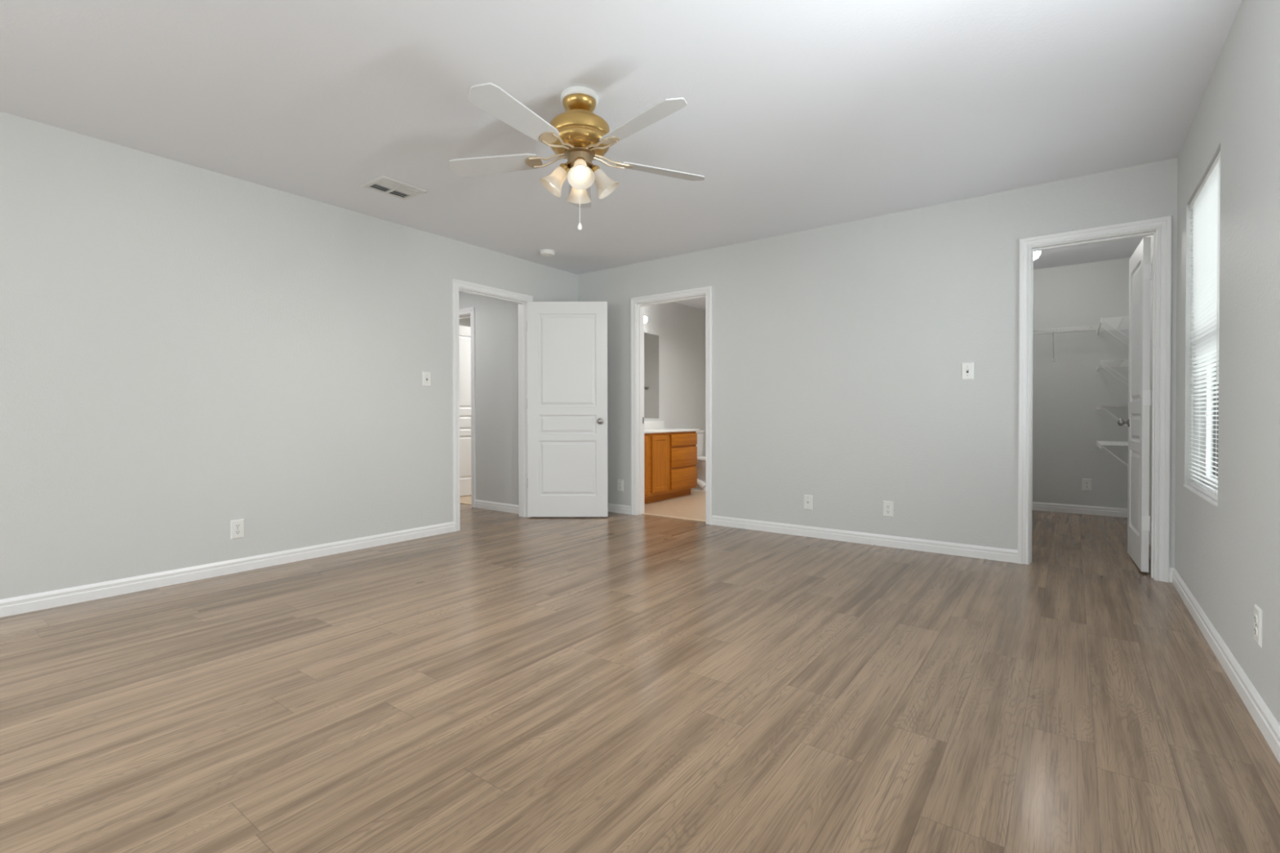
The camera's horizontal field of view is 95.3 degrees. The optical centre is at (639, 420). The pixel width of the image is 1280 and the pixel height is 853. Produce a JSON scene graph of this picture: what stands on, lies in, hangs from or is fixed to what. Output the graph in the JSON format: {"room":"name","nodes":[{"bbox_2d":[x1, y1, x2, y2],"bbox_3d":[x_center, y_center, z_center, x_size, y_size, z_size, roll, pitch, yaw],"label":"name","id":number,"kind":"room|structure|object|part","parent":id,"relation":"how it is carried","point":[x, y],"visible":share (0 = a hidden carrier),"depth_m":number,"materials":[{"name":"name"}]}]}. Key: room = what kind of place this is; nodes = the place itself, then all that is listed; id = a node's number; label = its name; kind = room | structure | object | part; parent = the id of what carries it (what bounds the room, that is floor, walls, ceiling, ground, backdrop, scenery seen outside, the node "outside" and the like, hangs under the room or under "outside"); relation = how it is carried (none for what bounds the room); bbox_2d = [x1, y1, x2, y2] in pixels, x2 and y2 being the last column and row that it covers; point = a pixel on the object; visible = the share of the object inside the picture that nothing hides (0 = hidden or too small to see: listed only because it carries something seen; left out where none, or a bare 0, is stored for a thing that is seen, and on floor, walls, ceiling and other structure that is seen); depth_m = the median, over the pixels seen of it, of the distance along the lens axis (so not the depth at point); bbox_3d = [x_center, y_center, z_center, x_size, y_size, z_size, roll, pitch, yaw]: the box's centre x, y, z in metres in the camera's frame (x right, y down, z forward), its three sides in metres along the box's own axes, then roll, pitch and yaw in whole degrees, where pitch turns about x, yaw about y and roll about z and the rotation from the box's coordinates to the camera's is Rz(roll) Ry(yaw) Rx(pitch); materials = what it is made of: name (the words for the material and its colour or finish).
{"room":"empty bedroom","nodes":[
{"label":"empty bedroom","id":0,"kind":"room"},
{"bbox_2d":[0,111,706,599],"bbox_3d":[-1.813,-0.292,4.637,0.120,2.440,10.340,0,1,37],"label":"wall","id":1,"kind":"structure","parent":0,"point":[187,351],"depth_m":3.50,"materials":[{"name":"paint"}]},
{"bbox_2d":[0,521,454,617],"bbox_3d":[-2.701,0.900,3.335,0.012,0.083,6.928,0,1,37],"label":"baseboard","id":2,"kind":"structure","parent":1,"relation":"attached to","point":[50,599],"depth_m":3.45,"materials":[{"name":"white paint"}]},
{"bbox_2d":[230,519,244,539],"bbox_3d":[-2.494,0.671,3.617,0.009,0.117,0.074,0,1,37],"label":"electrical outlet","id":3,"kind":"object","parent":1,"relation":"attached to","point":[237,526],"visible":1,"depth_m":3.61,"materials":[{"name":"white plastic"}]},
{"bbox_2d":[234,529,240,534],"bbox_3d":[-2.492,0.690,3.615,0.002,0.027,0.034,0,1,37],"label":"receptacle","id":4,"kind":"object","parent":3,"relation":"attached to","point":[236,531],"depth_m":3.61,"materials":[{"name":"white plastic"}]},
{"bbox_2d":[234,523,240,528],"bbox_3d":[-2.492,0.651,3.615,0.002,0.027,0.034,0,1,37],"label":"receptacle","id":5,"kind":"object","parent":3,"relation":"attached to","point":[236,525],"depth_m":3.61,"materials":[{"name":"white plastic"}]},
{"bbox_2d":[422,371,431,386],"bbox_3d":[-1.704,-0.336,4.670,0.016,0.117,0.074,0,1,37],"label":"light switch","id":6,"kind":"object","parent":1,"relation":"attached to","point":[426,375],"visible":1,"depth_m":4.67,"materials":[{"name":"white plastic"}]},
{"bbox_2d":[452,278,533,531],"bbox_3d":[-1.346,-0.134,5.269,0.157,2.110,0.893,0,1,37],"label":"door frame","id":7,"kind":"structure","parent":1,"relation":"attached to","point":[522,300],"depth_m":5.23,"materials":[{"name":"white paint"}]},
{"bbox_3d":[-1.402,-0.134,5.310,0.018,2.110,0.893,0,1,37],"label":"casing","id":8,"kind":"part","parent":7,"relation":"part of","materials":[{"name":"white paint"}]},
{"bbox_3d":[-1.086,-0.897,5.541,0.036,0.088,0.002,0,1,37],"label":"hinge plate","id":9,"kind":"part","parent":7,"relation":"part of","materials":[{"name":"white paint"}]},
{"bbox_3d":[-1.083,0.588,5.555,0.036,0.088,0.002,0,1,37],"label":"hinge plate","id":10,"kind":"part","parent":7,"relation":"part of","materials":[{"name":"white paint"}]},
{"bbox_3d":[-1.085,-0.162,5.548,0.036,0.088,0.002,0,1,37],"label":"hinge plate","id":11,"kind":"part","parent":7,"relation":"part of","materials":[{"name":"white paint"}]},
{"bbox_2d":[526,301,608,516],"bbox_3d":[-0.684,-0.108,5.515,0.774,2.028,0.159,0,1,0],"label":"door","id":12,"kind":"structure","parent":1,"relation":"in","point":[567,420],"depth_m":5.50,"materials":[{"name":"white paint"}]},
{"bbox_3d":[-0.373,0.002,5.516,0.064,0.064,0.159,0,1,0],"label":"knob","id":13,"kind":"part","parent":12,"relation":"part of","materials":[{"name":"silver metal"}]},
{"bbox_2d":[644,315,647,323],"bbox_3d":[-0.174,-1.188,6.613,0.154,0.110,0.760,0,1,37],"label":"vanity light","id":14,"kind":"object","parent":1,"relation":"attached to","point":[645,317],"visible":0.09,"depth_m":6.82,"materials":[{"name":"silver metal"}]},
{"bbox_2d":[644,332,658,417],"bbox_3d":[-0.137,-0.547,6.791,0.006,1.033,1.256,0,1,37],"label":"wall mirror","id":15,"kind":"object","parent":1,"relation":"attached to","point":[651,340],"visible":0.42,"depth_m":7.16,"materials":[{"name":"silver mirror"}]},
{"bbox_2d":[644,420,663,429],"bbox_3d":[-0.133,0.053,6.786,0.019,0.102,1.443,0,1,37],"label":"backsplash","id":16,"kind":"structure","parent":1,"relation":"attached to","point":[648,424],"depth_m":7.17,"materials":[{"name":"white stone"}]},
{"bbox_2d":[458,317,470,326],"bbox_3d":[-2.654,-0.325,8.277,0.120,2.440,2.092,0,1,37],"label":"wall","id":17,"kind":"structure","parent":0,"point":[462,322],"depth_m":8.36,"materials":[{"name":"paint"}]},
{"bbox_2d":[458,291,518,505],"bbox_3d":[-2.218,-0.310,6.578,2.842,2.440,0.120,0,1,37],"label":"wall","id":18,"kind":"structure","parent":0,"point":[496,321],"depth_m":5.95,"materials":[{"name":"paint"}]},
{"bbox_2d":[459,325,471,496],"bbox_3d":[-2.079,-0.120,7.030,0.159,2.028,0.764,0,1,36],"label":"door","id":19,"kind":"structure","parent":18,"relation":"in","point":[464,331],"depth_m":6.99,"materials":[{"name":"white paint"}]},
{"bbox_2d":[458,306,475,507],"bbox_3d":[-2.055,-0.144,6.459,0.887,2.110,0.157,0,1,37],"label":"door frame","id":20,"kind":"structure","parent":18,"relation":"attached to","point":[468,312],"depth_m":6.15,"materials":[{"name":"white paint"}]},
{"bbox_2d":[475,499,518,514],"bbox_3d":[-2.208,0.870,6.500,2.722,0.083,0.012,0,1,37],"label":"baseboard","id":21,"kind":"structure","parent":18,"relation":"attached to","point":[507,508],"depth_m":5.94,"materials":[{"name":"white paint"}]},
{"bbox_2d":[0,0,1241,311],"bbox_3d":[-1.033,-1.558,4.047,7.749,0.100,10.340,0,1,37],"label":"ceiling","id":22,"kind":"structure","parent":0,"point":[798,115],"depth_m":2.70,"materials":[{"name":"paint"}]},
{"bbox_2d":[360,175,426,199],"bbox_3d":[-1.586,-1.499,3.770,0.256,0.011,0.304,0,1,37],"label":"ceiling vent","id":23,"kind":"object","parent":22,"relation":"in","point":[384,184],"visible":1,"depth_m":3.75,"materials":[{"name":"metal"}]},
{"bbox_2d":[539,248,555,257],"bbox_3d":[-0.830,-1.498,5.228,0.140,0.042,0.140,0,1,37],"label":"smoke detector","id":24,"kind":"object","parent":22,"relation":"attached to","point":[544,252],"visible":1,"depth_m":5.19,"materials":[{"name":"white plastic"}]},
{"bbox_2d":[448,82,704,230],"bbox_3d":[-0.284,-1.189,2.751,1.259,0.616,1.202,0,1,-6],"label":"ceiling fan","id":25,"kind":"object","parent":22,"relation":"hanging from","point":[577,135],"visible":1,"depth_m":2.60,"materials":[{"name":"white wood"}]},
{"bbox_3d":[-0.699,-1.221,2.783,0.460,0.033,0.129,0,1,12],"label":"blade","id":26,"kind":"part","parent":25,"relation":"part of","materials":[{"name":"white wood"}]},
{"bbox_3d":[-0.494,-1.217,2.320,0.129,0.033,0.460,0,1,30],"label":"blade","id":27,"kind":"part","parent":25,"relation":"part of","materials":[{"name":"white wood"}]},
{"bbox_3d":[-0.395,-1.101,2.676,0.130,0.134,0.120,0,1,-6],"label":"lamp shade","id":28,"kind":"part","parent":25,"relation":"part of","materials":[{"name":"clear glass"}]},
{"bbox_2d":[559,161,569,173],"bbox_3d":[-0.343,-1.165,2.683,0.066,0.064,0.054,0,1,-6],"label":"socket","id":29,"kind":"object","parent":25,"relation":"attached to","point":[563,167],"depth_m":2.66,"materials":[{"name":"gold metal"}]},
{"bbox_3d":[-0.295,-1.102,2.810,0.120,0.134,0.130,0,1,-6],"label":"lamp shade","id":30,"kind":"part","parent":25,"relation":"part of","materials":[{"name":"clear glass"}]},
{"bbox_3d":[-0.279,-1.482,2.689,0.170,0.028,0.170,0,1,-6],"label":"ceiling plate","id":31,"kind":"part","parent":25,"relation":"part of","materials":[{"name":"white plastic"}]},
{"bbox_3d":[-0.322,-1.224,3.120,0.129,0.033,0.460,0,1,-6],"label":"blade","id":32,"kind":"part","parent":25,"relation":"part of","materials":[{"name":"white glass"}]},
{"bbox_3d":[-0.278,-1.029,2.694,0.002,0.235,0.002,0,1,-6],"label":"pull chain","id":33,"kind":"part","parent":25,"relation":"part of","materials":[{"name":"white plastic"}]},
{"bbox_3d":[-0.278,-0.898,2.695,0.019,0.036,0.019,0,1,-6],"label":"chain pull","id":34,"kind":"part","parent":25,"relation":"part of","materials":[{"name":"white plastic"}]},
{"bbox_2d":[574,156,586,167],"bbox_3d":[-0.269,-1.164,2.627,0.054,0.064,0.066,0,1,-6],"label":"socket","id":35,"kind":"object","parent":25,"relation":"attached to","point":[583,159],"depth_m":2.60,"materials":[{"name":"white glass"}]},
{"bbox_3d":[-0.264,-1.115,2.591,0.056,0.081,0.071,0,1,-6],"label":"bulb","id":36,"kind":"part","parent":25,"relation":"part of","materials":[{"name":"white glass"}]},
{"bbox_3d":[-0.261,-1.100,2.576,0.120,0.134,0.130,0,1,-6],"label":"lamp shade","id":37,"kind":"part","parent":25,"relation":"part of","materials":[{"name":"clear glass"}]},
{"bbox_2d":[590,163,599,172],"bbox_3d":[-0.213,-1.165,2.702,0.066,0.064,0.054,0,1,-6],"label":"socket","id":38,"kind":"object","parent":25,"relation":"attached to","point":[595,168],"depth_m":2.68,"materials":[{"name":"gold metal"}]},
{"bbox_3d":[-0.161,-1.101,2.710,0.130,0.134,0.120,0,1,-6],"label":"lamp shade","id":39,"kind":"part","parent":25,"relation":"part of","materials":[{"name":"white glass"}]},
{"bbox_3d":[0.009,-1.218,2.372,0.129,0.033,0.460,-1,1,-42],"label":"blade","id":40,"kind":"part","parent":25,"relation":"part of","materials":[{"name":"white wood"}]},
{"bbox_3d":[0.115,-1.223,2.866,0.460,0.033,0.129,0,1,-24],"label":"blade","id":41,"kind":"part","parent":25,"relation":"part of","materials":[{"name":"white wood"}]},
{"bbox_2d":[1033,250,1040,260],"bbox_3d":[3.270,-1.433,4.893,0.152,0.181,0.152,0,1,37],"label":"closet ceiling light","id":42,"kind":"object","parent":22,"relation":"attached to","point":[1036,254],"visible":0.1,"depth_m":4.83,"materials":[{"name":"white plastic"}]},
{"bbox_2d":[0,489,1279,852],"bbox_3d":[-1.029,0.982,4.071,7.749,0.100,10.340,0,1,37],"label":"floor","id":43,"kind":"structure","parent":0,"point":[504,682],"depth_m":1.95,"materials":[{"name":"brown wood"}]},
{"bbox_2d":[644,431,697,503],"bbox_3d":[0.066,0.518,6.666,0.485,0.775,1.478,0,1,37],"label":"vanity cabinet","id":44,"kind":"object","parent":43,"relation":"on","point":[670,459],"visible":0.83,"depth_m":6.66,"materials":[{"name":"brown wood"}]},
{"bbox_3d":[-0.011,0.478,6.172,0.020,0.625,0.318,0,1,37],"label":"door","id":45,"kind":"part","parent":44,"relation":"part of","materials":[{"name":"brown wood"}]},
{"bbox_3d":[0.222,0.474,6.487,0.020,0.625,0.313,0,1,37],"label":"door","id":46,"kind":"part","parent":44,"relation":"part of","materials":[{"name":"brown wood"}]},
{"bbox_2d":[644,420,699,433],"bbox_3d":[0.081,0.066,6.677,0.493,0.128,1.523,0,1,37],"label":"countertop","id":47,"kind":"structure","parent":44,"relation":"on","point":[650,426],"depth_m":7.06,"materials":[{"name":"white stone"}]},
{"bbox_3d":[0.521,0.670,6.892,0.020,0.223,0.565,0,1,37],"label":"drawer","id":48,"kind":"part","parent":44,"relation":"part of","materials":[{"name":"brown wood"}]},
{"bbox_3d":[0.521,0.422,6.889,0.020,0.218,0.565,0,1,37],"label":"drawer","id":49,"kind":"part","parent":44,"relation":"part of","materials":[{"name":"brown wood"}]},
{"bbox_3d":[0.521,0.222,6.888,0.020,0.135,0.565,0,1,37],"label":"drawer","id":50,"kind":"part","parent":44,"relation":"part of","materials":[{"name":"brown wood"}]},
{"bbox_2d":[642,512,706,521],"bbox_3d":[0.336,0.912,5.514,0.768,0.007,0.040,0,1,37],"label":"threshold","id":51,"kind":"object","parent":43,"relation":"on","point":[643,513],"visible":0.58,"depth_m":5.51,"materials":[{"name":"beige wood"}]},
{"bbox_2d":[690,430,706,491],"bbox_3d":[0.870,0.513,7.544,0.726,0.766,0.460,0,1,37],"label":"toilet","id":52,"kind":"object","parent":43,"relation":"on","point":[701,460],"visible":0.38,"depth_m":7.47,"materials":[{"name":"ceramic"}]},
{"bbox_3d":[0.663,0.340,7.695,0.200,0.360,0.440,0,1,37],"label":"tank","id":53,"kind":"part","parent":52,"relation":"part of","materials":[{"name":"ceramic"}]},
{"bbox_3d":[0.956,0.483,7.479,0.500,0.037,0.378,0,1,37],"label":"seat lid","id":54,"kind":"part","parent":52,"relation":"part of","materials":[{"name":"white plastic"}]},
{"bbox_2d":[577,157,1177,568],"bbox_3d":[1.252,-0.299,4.779,4.637,2.440,0.120,0,1,37],"label":"wall","id":55,"kind":"structure","parent":0,"point":[839,351],"depth_m":4.32,"materials":[{"name":"paint"}]},
{"bbox_2d":[617,479,623,491],"bbox_3d":[-0.196,0.640,5.782,0.074,0.117,0.009,0,1,37],"label":"electrical outlet","id":56,"kind":"object","parent":55,"relation":"attached to","point":[620,482],"visible":1,"depth_m":5.78,"materials":[{"name":"white plastic"}]},
{"bbox_2d":[630,285,711,524],"bbox_3d":[0.313,-0.139,5.476,0.898,2.110,0.157,0,1,37],"label":"door frame","id":57,"kind":"structure","parent":55,"relation":"attached to","point":[637,304],"depth_m":5.66,"materials":[{"name":"white paint"}]},
{"bbox_2d":[803,494,813,510],"bbox_3d":[1.335,0.648,4.642,0.074,0.117,0.018,0,1,37],"label":"cable wall plate","id":58,"kind":"object","parent":55,"relation":"attached to","point":[807,499],"visible":1,"depth_m":4.64,"materials":[{"name":"white plastic"}]},
{"bbox_2d":[883,500,893,517],"bbox_3d":[1.823,0.648,4.286,0.074,0.117,0.009,0,1,37],"label":"electrical outlet","id":59,"kind":"object","parent":55,"relation":"attached to","point":[888,506],"visible":1,"depth_m":4.28,"materials":[{"name":"white plastic"}]},
{"bbox_2d":[608,503,1173,582],"bbox_3d":[1.215,0.880,4.737,4.637,0.083,0.012,0,1,37],"label":"baseboard","id":60,"kind":"structure","parent":55,"relation":"attached to","point":[912,544],"depth_m":4.36,"materials":[{"name":"white paint"}]},
{"bbox_2d":[961,362,973,379],"bbox_3d":[2.229,-0.340,3.971,0.074,0.117,0.016,0,1,37],"label":"light switch","id":61,"kind":"object","parent":55,"relation":"attached to","point":[967,368],"visible":1,"depth_m":3.97,"materials":[{"name":"white plastic"}]},
{"bbox_2d":[1017,215,1172,582],"bbox_3d":[2.800,-0.126,3.634,0.736,2.110,0.157,0,1,37],"label":"door frame","id":62,"kind":"structure","parent":55,"relation":"attached to","point":[1161,228],"depth_m":3.45,"materials":[{"name":"white paint"}]},
{"bbox_2d":[1117,236,1151,572],"bbox_3d":[3.232,-0.099,3.784,0.159,2.028,0.620,0,1,34],"label":"door","id":63,"kind":"structure","parent":55,"relation":"in","point":[1140,263],"depth_m":3.65,"materials":[{"name":"white paint"}]},
{"bbox_3d":[3.369,0.010,3.991,0.159,0.064,0.064,0,1,34],"label":"knob","id":64,"kind":"part","parent":63,"relation":"part of","materials":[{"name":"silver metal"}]},
{"bbox_2d":[1032,257,1130,508],"bbox_3d":[4.096,-0.314,5.923,1.429,2.440,0.120,0,1,37],"label":"wall","id":65,"kind":"structure","parent":0,"point":[1068,390],"depth_m":5.70,"materials":[{"name":"paint"}]},
{"bbox_2d":[1033,324,1096,361],"bbox_3d":[3.847,-0.741,5.837,1.125,0.297,0.306,0,1,37],"label":"wire shelf","id":66,"kind":"object","parent":65,"relation":"attached to","point":[1052,331],"visible":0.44,"depth_m":5.62,"materials":[{"name":"white metal"}]},
{"bbox_2d":[1082,478,1092,490],"bbox_3d":[4.344,0.620,5.669,0.074,0.117,0.009,0,1,37],"label":"electrical outlet","id":67,"kind":"object","parent":65,"relation":"attached to","point":[1086,482],"visible":1,"depth_m":5.67,"materials":[{"name":"white plastic"}]},
{"bbox_2d":[1145,0,1279,724],"bbox_3d":[1.855,-0.270,1.572,0.150,2.440,9.780,0,1,37],"label":"wall","id":68,"kind":"structure","parent":0,"point":[1227,555],"depth_m":2.08,"materials":[{"name":"paint"}]},
{"bbox_2d":[1032,502,1151,546],"bbox_3d":[3.320,0.875,4.885,1.429,0.083,2.492,0,1,37],"label":"baseboard","id":69,"kind":"structure","parent":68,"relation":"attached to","point":[1051,507],"depth_m":5.69,"materials":[{"name":"white paint"}]},
{"bbox_2d":[1096,440,1128,466],"bbox_3d":[4.235,0.334,5.161,0.292,0.284,0.936,0,1,37],"label":"wire shelf","id":70,"kind":"object","parent":68,"relation":"attached to","point":[1099,443],"visible":0.78,"depth_m":5.08,"materials":[{"name":"white metal"}]},
{"bbox_2d":[1096,404,1128,427],"bbox_3d":[4.234,0.004,5.158,0.292,0.284,0.936,0,1,37],"label":"wire shelf","id":71,"kind":"object","parent":68,"relation":"attached to","point":[1100,407],"visible":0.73,"depth_m":5.03,"materials":[{"name":"white metal"}]},
{"bbox_2d":[1096,359,1128,385],"bbox_3d":[4.234,-0.371,5.155,0.292,0.284,0.936,0,1,37],"label":"wire shelf","id":72,"kind":"object","parent":68,"relation":"attached to","point":[1118,362],"visible":0.77,"depth_m":5.09,"materials":[{"name":"white metal"}]},
{"bbox_2d":[1097,315,1128,345],"bbox_3d":[4.233,-0.721,5.151,0.292,0.284,0.936,0,1,37],"label":"wire shelf","id":73,"kind":"object","parent":68,"relation":"attached to","point":[1122,318],"visible":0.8,"depth_m":5.14,"materials":[{"name":"white metal"}]},
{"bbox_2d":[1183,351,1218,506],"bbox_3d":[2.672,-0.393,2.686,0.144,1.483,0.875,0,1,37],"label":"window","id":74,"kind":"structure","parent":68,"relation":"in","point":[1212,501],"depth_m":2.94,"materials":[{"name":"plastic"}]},
{"bbox_3d":[2.649,0.344,2.712,0.082,0.008,0.875,0,1,37],"label":"sill","id":75,"kind":"part","parent":74,"relation":"part of","materials":[{"name":"white paint"}]},
{"bbox_2d":[1188,151,1220,501],"bbox_3d":[2.635,-0.398,2.714,0.038,1.470,0.859,0,1,37],"label":"window blind","id":76,"kind":"object","parent":74,"relation":"attached to","point":[1205,205],"visible":0.61,"depth_m":2.73,"materials":[{"name":"plastic"}]},
{"bbox_3d":[2.823,-0.396,2.960,0.029,1.423,0.002,0,1,37],"label":"ladder cord","id":77,"kind":"part","parent":76,"relation":"part of","materials":[{"name":"white fabric"}]},
{"bbox_3d":[2.640,0.327,2.718,0.026,0.020,0.853,0,1,37],"label":"rail","id":78,"kind":"part","parent":76,"relation":"part of","materials":[{"name":"plastic"}]},
{"bbox_3d":[2.454,-0.390,2.463,0.029,1.423,0.002,0,1,37],"label":"ladder cord","id":79,"kind":"part","parent":76,"relation":"part of","materials":[{"name":"white fabric"}]},
{"bbox_3d":[2.688,-0.038,2.678,0.026,0.730,0.831,0,1,37],"label":"sash","id":80,"kind":"part","parent":74,"relation":"part of","materials":[{"name":"plastic"}]},
{"bbox_3d":[2.689,-0.038,2.678,0.003,0.654,0.755,0,1,37],"label":"pane","id":81,"kind":"part","parent":74,"relation":"part of","materials":[{"name":"clear glass"}]},
{"bbox_2d":[1172,568,1279,763],"bbox_3d":[1.015,0.920,0.582,0.012,0.083,6.928,0,1,37],"label":"baseboard","id":82,"kind":"structure","parent":68,"relation":"attached to","point":[1260,713],"depth_m":2.08,"materials":[{"name":"white paint"}]},
{"bbox_2d":[1253,604,1262,648],"bbox_3d":[1.960,0.650,1.854,0.009,0.117,0.074,0,1,37],"label":"electrical outlet","id":83,"kind":"object","parent":68,"relation":"attached to","point":[1257,611],"visible":1,"depth_m":1.84,"materials":[{"name":"white plastic"}]},
{"bbox_2d":[1253,626,1257,636],"bbox_3d":[1.958,0.669,1.856,0.002,0.027,0.034,0,1,37],"label":"receptacle","id":84,"kind":"object","parent":83,"relation":"attached to","point":[1255,627],"depth_m":1.86,"materials":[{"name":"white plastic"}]},
{"bbox_2d":[1253,613,1257,624],"bbox_3d":[1.958,0.630,1.855,0.002,0.027,0.034,0,1,37],"label":"receptacle","id":85,"kind":"object","parent":83,"relation":"attached to","point":[1255,615],"depth_m":1.85,"materials":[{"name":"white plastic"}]}
]}

